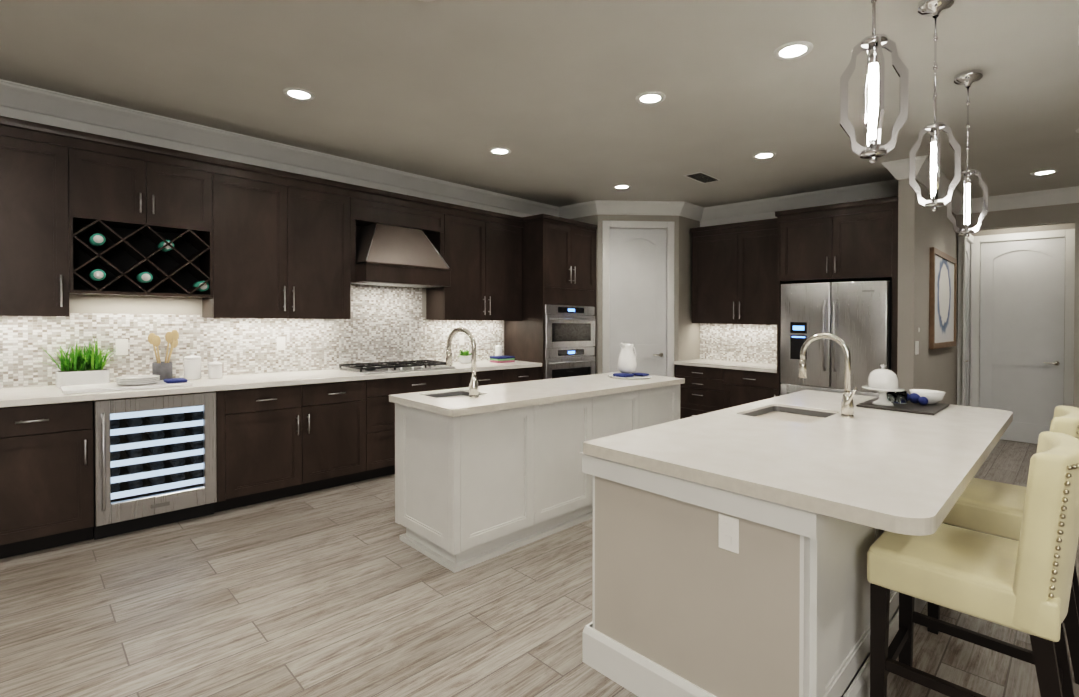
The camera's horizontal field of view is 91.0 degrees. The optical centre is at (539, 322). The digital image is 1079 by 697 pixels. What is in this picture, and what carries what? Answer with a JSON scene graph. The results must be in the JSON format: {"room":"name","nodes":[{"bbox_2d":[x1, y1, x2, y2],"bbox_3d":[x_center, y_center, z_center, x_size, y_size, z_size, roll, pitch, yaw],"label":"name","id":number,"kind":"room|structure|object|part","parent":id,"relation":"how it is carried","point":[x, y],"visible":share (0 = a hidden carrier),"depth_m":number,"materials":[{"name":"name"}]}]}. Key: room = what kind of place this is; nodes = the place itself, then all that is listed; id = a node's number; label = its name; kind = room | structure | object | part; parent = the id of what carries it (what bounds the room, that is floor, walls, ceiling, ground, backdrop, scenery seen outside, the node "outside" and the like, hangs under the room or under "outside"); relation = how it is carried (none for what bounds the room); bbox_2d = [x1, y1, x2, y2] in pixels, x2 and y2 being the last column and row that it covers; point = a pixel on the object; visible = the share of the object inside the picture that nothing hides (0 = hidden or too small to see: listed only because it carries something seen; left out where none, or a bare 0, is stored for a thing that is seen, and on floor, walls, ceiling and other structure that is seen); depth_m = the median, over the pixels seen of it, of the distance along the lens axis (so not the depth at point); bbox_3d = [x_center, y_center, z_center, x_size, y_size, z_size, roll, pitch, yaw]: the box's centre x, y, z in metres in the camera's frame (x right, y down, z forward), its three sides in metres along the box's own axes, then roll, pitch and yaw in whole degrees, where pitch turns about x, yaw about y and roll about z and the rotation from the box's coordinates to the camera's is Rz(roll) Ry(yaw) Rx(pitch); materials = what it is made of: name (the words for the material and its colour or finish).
{"room":"kitchen","nodes":[
{"label":"kitchen","id":0,"kind":"room"},
{"bbox_2d":[11,214,622,387],"bbox_3d":[-2.690,-0.084,4.172,10.840,2.967,0.120,-1,1,-45],"label":"wall","id":1,"kind":"structure","parent":0,"point":[78,303],"depth_m":4.00,"materials":[{"name":"paint"}]},
{"bbox_2d":[0,116,71,315],"bbox_3d":[-3.247,-0.640,3.289,0.475,1.159,0.332,-1,1,-45],"label":"upper cabinet","id":2,"kind":"object","parent":1,"relation":"attached to","point":[36,158],"depth_m":3.23,"materials":[{"name":"brown wood"}]},
{"bbox_2d":[72,130,215,227],"bbox_3d":[-2.795,-0.957,3.731,0.793,0.533,0.332,-1,1,-45],"label":"upper cabinet","id":3,"kind":"object","parent":1,"relation":"attached to","point":[88,214],"depth_m":3.59,"materials":[{"name":"brown wood"}]},
{"bbox_2d":[96,224,191,295],"bbox_3d":[-2.797,-0.445,3.738,0.509,0.492,0.328,-1,1,-45],"label":"wine rack","id":4,"kind":"object","parent":1,"relation":"attached to","point":[171,245],"depth_m":3.80,"materials":[{"name":"black wood"}]},
{"bbox_2d":[0,284,503,387],"bbox_3d":[-1.991,0.038,4.771,4.396,0.829,0.008,-1,1,-45],"label":"backsplash","id":5,"kind":"structure","parent":1,"relation":"attached to","point":[386,324],"depth_m":4.39,"materials":[{"name":"tile"}]},
{"bbox_2d":[200,172,359,318],"bbox_3d":[-2.122,-0.578,4.398,1.098,1.055,0.332,-1,1,-45],"label":"upper cabinet","id":6,"kind":"object","parent":1,"relation":"attached to","point":[280,250],"depth_m":4.22,"materials":[{"name":"brown wood"}]},
{"bbox_2d":[360,196,439,235],"bbox_3d":[-1.417,-0.998,5.087,0.978,0.204,0.332,-1,1,-45],"label":"upper cabinet","id":7,"kind":"object","parent":1,"relation":"attached to","point":[387,212],"depth_m":4.96,"materials":[{"name":"brown wood"}]},
{"bbox_2d":[350,223,450,287],"bbox_3d":[-1.341,-0.623,5.014,0.874,0.561,0.500,-1,1,-45],"label":"range hood","id":8,"kind":"object","parent":1,"relation":"attached to","point":[391,255],"visible":0.9,"depth_m":4.85,"materials":[{"name":"silver metal"}]},
{"bbox_2d":[420,200,523,319],"bbox_3d":[-0.711,-0.627,5.787,1.106,1.174,0.332,-1,1,-45],"label":"upper cabinet","id":9,"kind":"object","parent":1,"relation":"attached to","point":[483,250],"depth_m":5.62,"materials":[{"name":"brown wood"}]},
{"bbox_2d":[524,214,595,307],"bbox_3d":[0.149,-0.700,6.385,0.860,1.008,0.620,-1,1,-45],"label":"upper cabinet","id":10,"kind":"object","parent":1,"relation":"attached to","point":[560,253],"depth_m":6.04,"materials":[{"name":"brown wood"}]},
{"bbox_2d":[545,305,595,378],"bbox_3d":[0.177,0.395,6.368,0.852,1.207,0.688,-1,1,-45],"label":"wall ovens","id":11,"kind":"object","parent":10,"relation":"in","point":[569,341],"visible":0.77,"depth_m":6.13,"materials":[{"name":"metal"}]},
{"bbox_2d":[0,439,1078,696],"bbox_3d":[1.478,1.455,1.771,13.750,0.327,9.770,-1,1,-45],"label":"floor","id":12,"kind":"structure","parent":0,"point":[340,591],"depth_m":2.49,"materials":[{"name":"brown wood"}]},
{"bbox_2d":[0,388,95,558],"bbox_3d":[-3.117,0.928,3.237,0.566,0.942,0.612,-1,1,-45],"label":"base cabinet","id":13,"kind":"object","parent":12,"relation":"on","point":[47,434],"depth_m":3.08,"materials":[{"name":"brown wood"}]},
{"bbox_2d":[32,339,115,387],"bbox_3d":[-3.048,0.257,3.531,0.507,0.331,0.279,-1,1,-45],"label":"grass plant","id":14,"kind":"object","parent":13,"relation":"on","point":[73,371],"visible":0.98,"depth_m":3.50,"materials":[{"name":"green plant"}]},
{"bbox_2d":[60,375,191,393],"bbox_3d":[-2.702,0.395,3.490,0.660,0.074,0.300,-1,1,-45],"label":"serving board","id":15,"kind":"object","parent":13,"relation":"on","point":[130,382],"visible":1,"depth_m":3.43,"materials":[{"name":"white ceramic"}]},
{"bbox_2d":[93,391,216,539],"bbox_3d":[-2.647,0.906,3.628,0.645,0.879,0.648,-1,1,-45],"label":"wine cooler","id":16,"kind":"object","parent":12,"relation":"on","point":[155,461],"visible":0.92,"depth_m":3.47,"materials":[{"name":"silver metal"}]},
{"bbox_2d":[192,372,367,512],"bbox_3d":[-2.057,0.926,4.280,1.101,0.927,0.612,-1,1,-45],"label":"base cabinet","id":17,"kind":"object","parent":12,"relation":"on","point":[287,434],"depth_m":4.02,"materials":[{"name":"brown wood"}]},
{"bbox_2d":[148,330,178,379],"bbox_3d":[-2.737,0.239,3.862,0.188,0.369,0.120,-1,1,-45],"label":"utensil crock","id":18,"kind":"object","parent":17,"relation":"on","point":[163,370],"visible":0.94,"depth_m":3.83,"materials":[{"name":"beige wood"}]},
{"bbox_2d":[183,351,200,379],"bbox_3d":[-2.593,0.321,3.963,0.113,0.207,0.113,0,1,39],"label":"canister","id":19,"kind":"object","parent":17,"relation":"on","point":[192,366],"depth_m":3.92,"materials":[{"name":"white ceramic"}]},
{"bbox_2d":[208,358,222,378],"bbox_3d":[-2.465,0.348,4.033,0.096,0.157,0.096,0,1,39],"label":"canister","id":20,"kind":"object","parent":17,"relation":"on","point":[215,371],"depth_m":4.00,"materials":[{"name":"white ceramic"}]},
{"bbox_2d":[336,364,467,478],"bbox_3d":[-1.319,0.919,5.006,1.089,0.927,0.612,-1,1,-45],"label":"base cabinet","id":21,"kind":"object","parent":12,"relation":"on","point":[381,412],"depth_m":4.60,"materials":[{"name":"brown wood"}]},
{"bbox_2d":[339,360,454,373],"bbox_3d":[-1.319,0.411,4.972,0.930,0.064,0.530,-1,1,-45],"label":"cooktop","id":22,"kind":"object","parent":21,"relation":"in","point":[389,367],"visible":0.98,"depth_m":4.86,"materials":[{"name":"silver metal"}]},
{"bbox_2d":[452,360,543,386],"bbox_3d":[-0.589,0.912,5.725,1.080,0.927,0.612,-1,1,-45],"label":"base cabinet","id":23,"kind":"object","parent":12,"relation":"on","point":[487,372],"depth_m":5.57,"materials":[{"name":"brown wood"}]},
{"bbox_2d":[457,348,471,363],"bbox_3d":[-0.788,0.348,5.679,0.288,0.180,0.211,-1,1,-45],"label":"herb plant","id":24,"kind":"object","parent":23,"relation":"on","point":[464,357],"visible":0.96,"depth_m":5.63,"materials":[{"name":"green plant"}]},
{"bbox_2d":[495,343,501,355],"bbox_3d":[-0.468,0.335,6.082,0.087,0.207,0.087,-1,1,-45],"label":"soap bottle","id":25,"kind":"object","parent":23,"relation":"on","point":[498,349],"visible":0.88,"depth_m":6.05,"materials":[{"name":"white ceramic"}]},
{"bbox_2d":[490,355,514,362],"bbox_3d":[-0.413,0.408,5.884,0.240,0.069,0.160,-1,1,-45],"label":"books","id":26,"kind":"object","parent":23,"relation":"on","point":[501,359],"visible":1,"depth_m":5.82,"materials":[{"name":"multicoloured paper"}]},
{"bbox_2d":[395,378,684,572],"bbox_3d":[0.158,0.940,3.954,2.380,0.921,0.690,-1,1,-45],"label":"kitchen island","id":27,"kind":"object","parent":12,"relation":"on","point":[484,473],"depth_m":3.24,"materials":[{"name":"wood"}]},
{"bbox_2d":[389,372,676,422],"bbox_3d":[0.148,0.489,3.939,2.410,0.076,0.690,-1,1,-45],"label":"island countertop","id":28,"kind":"structure","parent":27,"relation":"on","point":[426,403],"depth_m":3.50,"materials":[{"name":"white stone"}]},
{"bbox_2d":[437,391,464,394],"bbox_3d":[-0.560,0.590,3.440,0.368,0.234,0.308,-1,1,-45],"label":"sink","id":29,"kind":"object","parent":28,"relation":"in","point":[438,392],"depth_m":3.61,"materials":[{"name":"silver metal"}]},
{"bbox_2d":[446,327,480,394],"bbox_3d":[-0.474,0.248,3.326,0.093,0.436,0.293,-1,1,-45],"label":"faucet","id":30,"kind":"object","parent":28,"relation":"on","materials":[{"name":"silver metal"}]},
{"bbox_2d":[608,343,651,378],"bbox_3d":[0.778,0.324,4.573,0.380,0.302,0.380,-1,1,-45],"label":"pitcher","id":31,"kind":"object","parent":28,"relation":"on","point":[626,364],"visible":1,"depth_m":4.54,"materials":[{"name":"white ceramic"}]},
{"bbox_2d":[675,368,721,418],"bbox_3d":[2.102,0.963,6.422,0.612,0.906,0.681,-1,1,-45],"label":"base cabinet","id":32,"kind":"object","parent":12,"relation":"on","point":[701,392],"depth_m":6.21,"materials":[{"name":"brown wood"}]},
{"bbox_2d":[674,359,779,375],"bbox_3d":[2.289,0.502,6.206,0.642,0.061,1.246,-1,1,-45],"label":"countertop","id":33,"kind":"structure","parent":32,"relation":"on","point":[727,366],"depth_m":6.06,"materials":[{"name":"white stone"}]},
{"bbox_2d":[722,372,781,408],"bbox_3d":[2.518,0.967,6.000,0.612,0.906,0.625,-1,1,-45],"label":"base cabinet","id":34,"kind":"object","parent":12,"relation":"on","point":[738,388],"depth_m":5.81,"materials":[{"name":"brown wood"}]},
{"bbox_2d":[579,413,1012,696],"bbox_3d":[1.473,0.979,2.649,2.518,0.912,1.175,-1,1,-45],"label":"kitchen island","id":35,"kind":"object","parent":12,"relation":"on","point":[731,546],"depth_m":1.83,"materials":[{"name":"paint"}]},
{"bbox_2d":[583,391,1012,540],"bbox_3d":[1.478,0.525,2.631,2.530,0.086,1.150,-1,1,-45],"label":"island countertop","id":36,"kind":"structure","parent":35,"relation":"on","point":[866,472],"depth_m":1.99,"materials":[{"name":"white stone"}]},
{"bbox_2d":[755,405,822,416],"bbox_3d":[1.377,0.638,2.927,0.548,0.262,0.377,-1,1,-45],"label":"sink","id":37,"kind":"object","parent":36,"relation":"in","point":[779,410],"depth_m":3.15,"materials":[{"name":"silver metal"}]},
{"bbox_2d":[799,333,862,412],"bbox_3d":[1.558,0.280,2.861,0.090,0.447,0.299,-1,1,-45],"label":"faucet","id":38,"kind":"object","parent":36,"relation":"on","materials":[{"name":"silver metal"}]},
{"bbox_2d":[856,363,949,414],"bbox_3d":[2.207,0.378,3.215,0.512,0.270,0.380,-1,1,-45],"label":"tray","id":39,"kind":"object","parent":36,"relation":"on","point":[883,382],"visible":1,"depth_m":3.16,"materials":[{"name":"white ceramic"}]},
{"bbox_2d":[780,280,891,396],"bbox_3d":[3.021,0.516,5.319,0.780,1.817,0.935,-1,1,-45],"label":"fridge","id":40,"kind":"object","parent":12,"relation":"on","point":[855,317],"visible":0.54,"depth_m":5.04,"materials":[{"name":"metal"}]},
{"bbox_2d":[867,431,1078,696],"bbox_3d":[1.495,0.902,1.812,0.485,1.056,0.548,-1,1,-45],"label":"stool","id":41,"kind":"object","parent":12,"relation":"on","point":[1023,584],"visible":1,"depth_m":1.67,"materials":[{"name":"beige leather"}]},
{"bbox_2d":[928,405,1078,684],"bbox_3d":[2.136,0.907,2.415,0.485,1.056,0.548,-1,1,-45],"label":"stool","id":42,"kind":"object","parent":12,"relation":"on","point":[989,507],"visible":0.19,"depth_m":2.30,"materials":[{"name":"beige leather"}]},
{"bbox_2d":[0,0,1078,207],"bbox_3d":[1.478,-1.445,1.743,13.750,0.327,9.770,-1,1,-45],"label":"ceiling","id":43,"kind":"structure","parent":0,"point":[546,92],"depth_m":3.21,"materials":[{"name":"paint"}]},
{"bbox_2d":[283,88,314,100],"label":"recessed light","id":44,"kind":"object","parent":43,"relation":"in","point":[294,93],"depth_m":3.43,"materials":[{"name":"white"}]},
{"bbox_2d":[489,147,510,154],"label":"recessed light","id":45,"kind":"object","parent":43,"relation":"in","point":[497,150],"depth_m":4.54,"materials":[{"name":"white"}]},
{"bbox_2d":[613,184,630,188],"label":"recessed light","id":46,"kind":"object","parent":43,"relation":"in","point":[622,186],"depth_m":5.69,"materials":[{"name":"white"}]},
{"bbox_2d":[635,92,664,104],"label":"recessed light","id":47,"kind":"object","parent":43,"relation":"in","point":[647,98],"depth_m":3.41,"materials":[{"name":"white"}]},
{"bbox_2d":[683,171,720,182],"bbox_3d":[1.626,-1.442,5.291,0.400,0.015,0.200,-1,1,-45],"label":"ceiling vent","id":48,"kind":"object","parent":43,"relation":"in","point":[702,177],"depth_m":5.27,"materials":[{"name":"black metal"}]},
{"bbox_2d":[753,152,775,158],"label":"recessed light","id":49,"kind":"object","parent":43,"relation":"in","point":[763,155],"depth_m":4.55,"materials":[{"name":"white"}]},
{"bbox_2d":[773,41,812,59],"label":"recessed light","id":50,"kind":"object","parent":43,"relation":"in","point":[793,50],"depth_m":2.78,"materials":[{"name":"white"}]},
{"bbox_2d":[840,0,908,162],"bbox_3d":[1.035,-0.958,1.641,0.136,0.928,0.136,0,1,-28],"label":"pendant light","id":51,"kind":"object","parent":43,"relation":"hanging from","point":[873,45],"visible":1,"depth_m":1.63,"materials":[{"name":"silver metal"}]},
{"bbox_2d":[909,0,960,211],"bbox_3d":[1.744,-0.953,2.339,0.136,0.928,0.136,0,1,-18],"label":"pendant light","id":52,"kind":"object","parent":43,"relation":"hanging from","point":[934,9],"visible":1,"depth_m":2.33,"materials":[{"name":"silver metal"}]},
{"bbox_2d":[947,69,987,236],"bbox_3d":[2.442,-0.949,3.027,0.136,0.928,0.136,0,1,-2],"label":"pendant light","id":53,"kind":"object","parent":43,"relation":"hanging from","point":[967,79],"visible":0.98,"depth_m":3.01,"materials":[{"name":"silver metal"}]},
{"bbox_2d":[1031,169,1058,175],"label":"recessed light","id":54,"kind":"object","parent":43,"relation":"in","point":[1044,172],"depth_m":4.92,"materials":[{"name":"white"}]},
{"bbox_2d":[619,182,922,388],"bbox_3d":[2.467,-0.024,6.575,0.120,2.882,3.650,-1,1,-45],"label":"wall","id":55,"kind":"structure","parent":0,"point":[686,333],"depth_m":6.57,"materials":[{"name":"paint"}]},
{"bbox_2d":[602,220,674,376],"bbox_3d":[1.211,0.068,6.533,0.880,2.629,0.090,0,1,0],"label":"pantry door","id":56,"kind":"structure","parent":55,"relation":"in","point":[638,284],"depth_m":6.54,"materials":[{"name":"white wood"}]},
{"bbox_2d":[690,220,780,323],"bbox_3d":[2.423,-0.562,6.281,0.332,1.137,1.180,-1,1,-45],"label":"upper cabinet","id":57,"kind":"object","parent":55,"relation":"attached to","point":[742,272],"depth_m":6.17,"materials":[{"name":"brown wood"}]},
{"bbox_2d":[700,323,776,363],"bbox_3d":[2.520,0.243,6.434,0.005,0.495,1.250,-1,1,-45],"label":"backsplash","id":58,"kind":"structure","parent":55,"relation":"attached to","point":[754,343],"depth_m":6.50,"materials":[{"name":"tile"}]},
{"bbox_2d":[778,196,897,283],"bbox_3d":[3.071,-0.758,5.364,0.692,0.709,0.985,-1,1,-45],"label":"upper cabinet","id":59,"kind":"object","parent":55,"relation":"attached to","point":[835,242],"depth_m":5.08,"materials":[{"name":"brown wood"}]},
{"bbox_2d":[897,178,918,394],"bbox_3d":[3.233,0.006,4.685,0.002,2.841,0.120,-1,1,-45],"label":"wall","id":60,"kind":"structure","parent":0,"point":[908,205],"depth_m":4.68,"materials":[{"name":"paint"}]},
{"bbox_2d":[915,328,919,354],"bbox_3d":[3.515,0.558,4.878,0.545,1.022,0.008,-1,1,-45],"label":"light switches","id":61,"kind":"object","parent":60,"relation":"attached to","point":[916,347],"visible":0.73,"depth_m":4.73,"materials":[{"name":"plastic"}]},
{"bbox_2d":[919,185,958,404],"bbox_3d":[4.327,0.013,5.762,1.350,2.878,0.120,-1,1,-45],"label":"wall","id":62,"kind":"structure","parent":0,"point":[923,230],"depth_m":5.25,"materials":[{"name":"paint"}]},
{"bbox_2d":[0,79,1078,226],"bbox_3d":[1.103,-1.317,1.376,12.100,0.443,9.170,-1,1,-45],"label":"crown molding","id":63,"kind":"structure","parent":62,"relation":"attached to","point":[36,105],"depth_m":4.96,"materials":[{"name":"white paint"}]},
{"bbox_2d":[929,247,956,348],"bbox_3d":[4.244,-0.227,5.566,1.340,0.996,0.035,-1,1,-45],"label":"framed artwork","id":64,"kind":"object","parent":62,"relation":"attached to","point":[942,298],"visible":1,"depth_m":5.47,"materials":[{"name":"white paper"}]},
{"bbox_2d":[955,203,1078,443],"bbox_3d":[6.784,0.066,4.342,0.140,2.901,5.350,-1,1,-45],"label":"door frame","id":65,"kind":"structure","parent":0,"point":[1062,216],"depth_m":6.14,"materials":[{"name":"paint"}]},
{"bbox_3d":[5.229,0.178,6.494,0.830,2.535,0.090,-1,1,-45],"label":"door hall","id":66,"kind":"part","parent":65,"relation":"part of","materials":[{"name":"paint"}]},
{"bbox_2d":[970,229,1074,443],"bbox_3d":[5.791,0.188,6.390,0.090,2.535,0.930,-1,1,-45],"label":"hall door","id":67,"kind":"structure","parent":65,"relation":"in","point":[1021,356],"depth_m":6.38,"materials":[{"name":"white wood"}]}
]}

